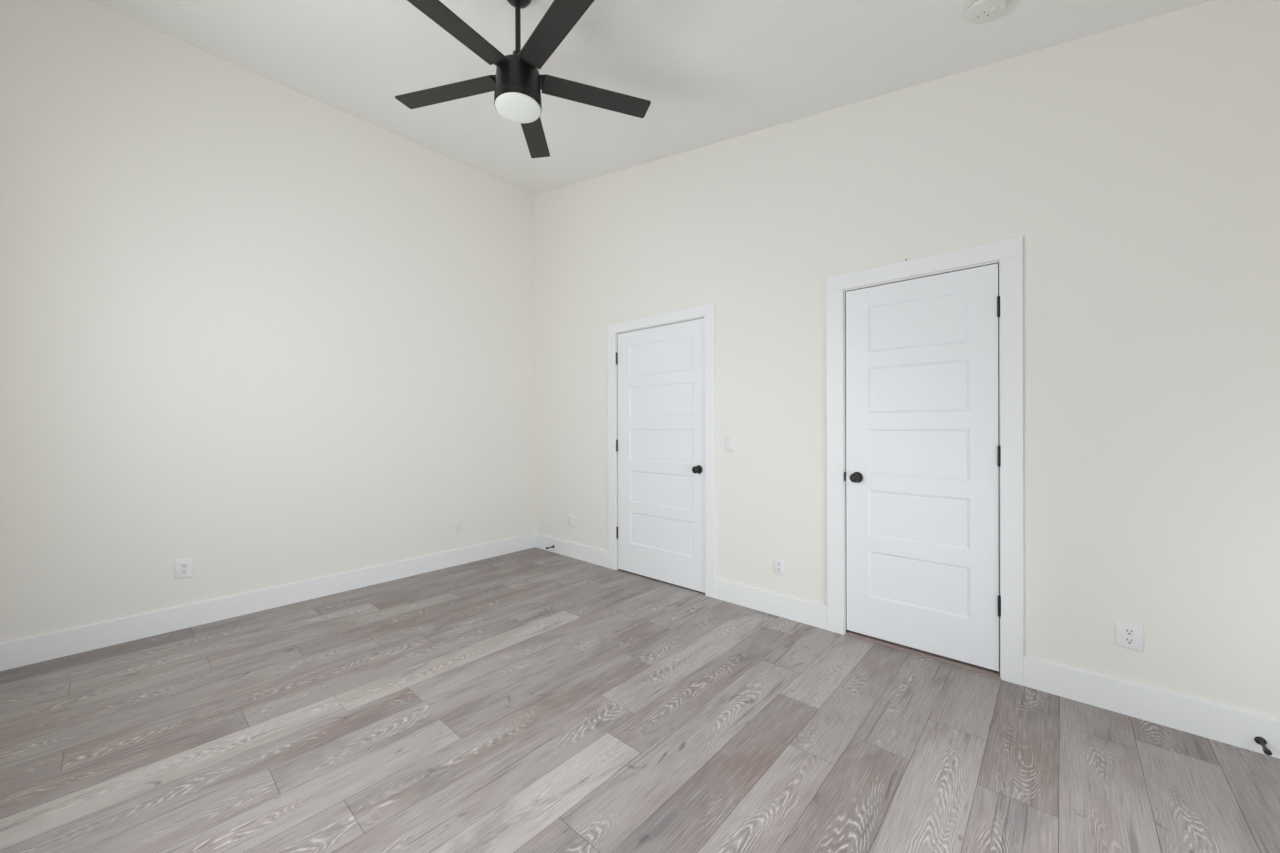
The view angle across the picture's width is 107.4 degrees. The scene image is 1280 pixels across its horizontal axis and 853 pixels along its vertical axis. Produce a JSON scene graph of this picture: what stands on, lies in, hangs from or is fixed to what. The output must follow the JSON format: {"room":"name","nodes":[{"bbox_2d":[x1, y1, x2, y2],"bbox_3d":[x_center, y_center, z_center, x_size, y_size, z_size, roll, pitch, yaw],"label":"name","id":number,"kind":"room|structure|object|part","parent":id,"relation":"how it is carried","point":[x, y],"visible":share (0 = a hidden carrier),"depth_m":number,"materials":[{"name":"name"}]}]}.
{"room":"empty bedroom","nodes":[
{"label":"empty bedroom","id":0,"kind":"room"},
{"bbox_2d":[0,0,535,642],"bbox_3d":[-2.361,-0.540,3.595,0.150,3.785,3.630,0,0,42],"label":"wall","id":1,"kind":"structure","parent":0,"point":[260,331],"depth_m":3.08,"materials":[{"name":"paint"}]},
{"bbox_2d":[174,557,192,579],"bbox_3d":[-2.846,0.883,2.933,0.008,0.124,0.085,0,0,42],"label":"power outlet","id":2,"kind":"object","parent":1,"relation":"attached to","point":[183,568],"visible":1,"depth_m":2.93,"materials":[{"name":"white plastic"}]},
{"bbox_2d":[180,569,187,573],"bbox_3d":[-2.844,0.902,2.931,0.003,0.028,0.034,0,0,42],"label":"receptacle","id":3,"kind":"object","parent":2,"relation":"attached to","point":[182,571],"depth_m":2.93,"materials":[{"name":"grey plastic"}]},
{"bbox_2d":[180,563,187,567],"bbox_3d":[-2.844,0.863,2.931,0.003,0.028,0.034,0,0,42],"label":"receptacle","id":4,"kind":"object","parent":2,"relation":"attached to","point":[182,565],"depth_m":2.93,"materials":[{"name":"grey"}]},
{"bbox_2d":[0,533,534,670],"bbox_3d":[-2.250,1.181,3.593,0.014,0.143,3.466,0,0,42],"label":"baseboard","id":5,"kind":"structure","parent":1,"relation":"attached to","point":[16,653],"depth_m":3.06,"materials":[{"name":"white paint"}]},
{"bbox_2d":[455,518,462,531],"bbox_3d":[-1.646,0.890,4.271,0.008,0.122,0.078,0,0,42],"label":"wall plate","id":6,"kind":"object","parent":1,"relation":"attached to","point":[459,521],"visible":1,"depth_m":4.27,"materials":[{"name":"white plastic"}]},
{"bbox_2d":[0,547,1279,852],"bbox_3d":[-0.398,1.309,1.976,5.230,0.120,3.830,0,0,42],"label":"floor","id":7,"kind":"structure","parent":0,"point":[532,700],"depth_m":1.85,"materials":[{"name":"grey wood"}]},
{"bbox_2d":[89,0,1211,194],"bbox_3d":[-0.408,-2.096,1.972,5.230,0.988,3.830,0,0,42],"label":"ceiling","id":8,"kind":"structure","parent":0,"point":[710,72],"depth_m":2.65,"materials":[{"name":"paint"}]},
{"bbox_2d":[395,0,650,157],"bbox_3d":[-0.579,-1.788,2.194,1.271,0.586,1.268,0,0,42],"label":"ceiling fan","id":9,"kind":"object","parent":8,"relation":"hanging from","point":[517,83],"visible":1,"depth_m":2.17,"materials":[{"name":"black metal"}]},
{"bbox_3d":[-0.954,-1.659,2.332,0.542,0.007,0.116,0,7,15],"label":"blade","id":10,"kind":"part","parent":9,"relation":"part of","materials":[{"name":"grey"}]},
{"bbox_3d":[-0.792,-1.659,1.904,0.116,0.007,0.542,9,5,33],"label":"blade","id":11,"kind":"part","parent":9,"relation":"part of","materials":[{"name":"grey"}]},
{"bbox_3d":[-0.597,-1.660,2.618,0.116,0.007,0.542,-7,0,-3],"label":"blade","id":12,"kind":"part","parent":9,"relation":"part of","materials":[{"name":"grey"}]},
{"bbox_3d":[-0.335,-1.660,1.925,0.116,0.007,0.542,9,-6,-38],"label":"blade","id":13,"kind":"part","parent":9,"relation":"part of","materials":[{"name":"grey"}]},
{"bbox_3d":[-0.215,-1.661,2.367,0.542,0.007,0.116,0,-7,-21],"label":"blade","id":14,"kind":"part","parent":9,"relation":"part of","materials":[{"name":"grey"}]},
{"bbox_2d":[966,0,1008,23],"bbox_3d":[1.481,-1.787,2.002,0.148,0.060,0.148,0,0,-30],"label":"smoke detector","id":15,"kind":"object","parent":8,"relation":"attached to","point":[978,11],"visible":1,"depth_m":2.00,"materials":[{"name":"white plastic"}]},
{"bbox_2d":[534,0,1279,718],"bbox_3d":[0.808,-0.561,3.326,5.230,3.809,0.200,0,0,42],"label":"wall","id":16,"kind":"structure","parent":0,"point":[1136,166],"depth_m":2.18,"materials":[{"name":"paint"}]},
{"bbox_2d":[568,514,572,525],"bbox_3d":[-0.669,0.893,4.515,0.068,0.108,0.008,0,0,42],"label":"power outlet","id":17,"kind":"object","parent":16,"relation":"attached to","point":[570,517],"visible":1,"depth_m":4.51,"materials":[{"name":"white plastic"}]},
{"bbox_2d":[616,318,704,592],"bbox_3d":[0.132,0.211,3.781,0.917,2.044,0.102,0,0,42],"label":"door","id":18,"kind":"structure","parent":16,"relation":"in","point":[660,444],"depth_m":3.75,"materials":[{"name":"white paint"}]},
{"bbox_3d":[0.418,0.317,3.496,0.054,0.054,0.060,0,0,42],"label":"knob","id":19,"kind":"part","parent":18,"relation":"part of","materials":[{"name":"black metal"}]},
{"bbox_2d":[608,303,715,597],"bbox_3d":[0.175,0.170,3.829,1.102,2.150,0.136,0,0,42],"label":"trim","id":20,"kind":"structure","parent":16,"relation":"attached to","point":[706,310],"depth_m":3.55,"materials":[{"name":"white paint"}]},
{"bbox_2d":[619,569,704,593],"bbox_3d":[0.190,1.244,3.838,0.913,0.002,0.103,0,0,42],"label":"trim","id":21,"kind":"structure","parent":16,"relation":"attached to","point":[619,569],"depth_m":3.76,"materials":[{"name":"grey wood"}]},
{"bbox_2d":[725,436,733,451],"bbox_3d":[0.635,0.118,3.341,0.074,0.112,0.011,0,0,42],"label":"light switch","id":22,"kind":"object","parent":16,"relation":"attached to","point":[729,440],"visible":1,"depth_m":3.34,"materials":[{"name":"white plastic"}]},
{"bbox_2d":[774,558,783,574],"bbox_3d":[0.916,0.919,3.095,0.068,0.104,0.008,0,0,42],"label":"power outlet","id":23,"kind":"object","parent":16,"relation":"attached to","point":[778,563],"visible":1,"depth_m":3.09,"materials":[{"name":"white plastic"}]},
{"bbox_2d":[535,533,1279,758],"bbox_3d":[0.742,1.173,3.248,4.930,0.143,0.014,0,0,42],"label":"baseboard","id":24,"kind":"structure","parent":16,"relation":"attached to","point":[1214,721],"depth_m":2.07,"materials":[{"name":"white paint"}]},
{"bbox_2d":[844,263,1000,670],"bbox_3d":[1.494,0.201,2.560,0.748,2.023,0.102,0,0,42],"label":"door","id":25,"kind":"structure","parent":16,"relation":"in","point":[921,476],"depth_m":2.54,"materials":[{"name":"white paint"}]},
{"bbox_3d":[1.257,0.296,2.744,0.054,0.054,0.060,0,0,42],"label":"knob","id":26,"kind":"part","parent":25,"relation":"part of","materials":[{"name":"black metal"}]},
{"bbox_2d":[846,630,999,677],"bbox_3d":[1.544,1.234,2.611,0.732,0.016,0.121,0,0,42],"label":"threshold","id":27,"kind":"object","parent":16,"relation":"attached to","point":[929,655],"depth_m":2.54,"materials":[{"name":"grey wood"}]},
{"bbox_2d":[826,236,1023,685],"bbox_3d":[1.534,0.163,2.611,0.931,2.158,0.136,0,0,42],"label":"trim","id":28,"kind":"structure","parent":16,"relation":"attached to","point":[1009,252],"depth_m":2.30,"materials":[{"name":"white paint"}]},
{"bbox_2d":[1115,621,1143,651],"bbox_3d":[2.109,0.902,2.025,0.088,0.110,0.008,0,0,42],"label":"power outlet","id":29,"kind":"object","parent":16,"relation":"attached to","point":[1127,635],"visible":1,"depth_m":2.02,"materials":[{"name":"white plastic"}]},
{"bbox_2d":[1124,637,1134,644],"bbox_3d":[2.107,0.921,2.023,0.034,0.028,0.003,0,0,42],"label":"receptacle","id":30,"kind":"object","parent":29,"relation":"attached to","point":[1127,640],"depth_m":2.02,"materials":[{"name":"grey plastic"}]},
{"bbox_2d":[1124,628,1134,635],"bbox_3d":[2.107,0.882,2.023,0.034,0.028,0.003,0,0,42],"label":"receptacle","id":31,"kind":"object","parent":29,"relation":"attached to","point":[1127,631],"depth_m":2.02,"materials":[{"name":"grey plastic"}]},
{"bbox_2d":[1254,736,1271,755],"bbox_3d":[2.331,1.193,1.754,0.030,0.030,0.091,0,0,42],"label":"door stop","id":32,"kind":"object","parent":16,"relation":"attached to","point":[1261,741],"visible":1,"depth_m":1.77,"materials":[{"name":"black metal"}]},
{"bbox_3d":[2.336,1.193,1.759,0.015,0.015,0.068,0,0,42],"label":"rod","id":33,"kind":"part","parent":32,"relation":"part of","materials":[{"name":"black metal"}]}
]}

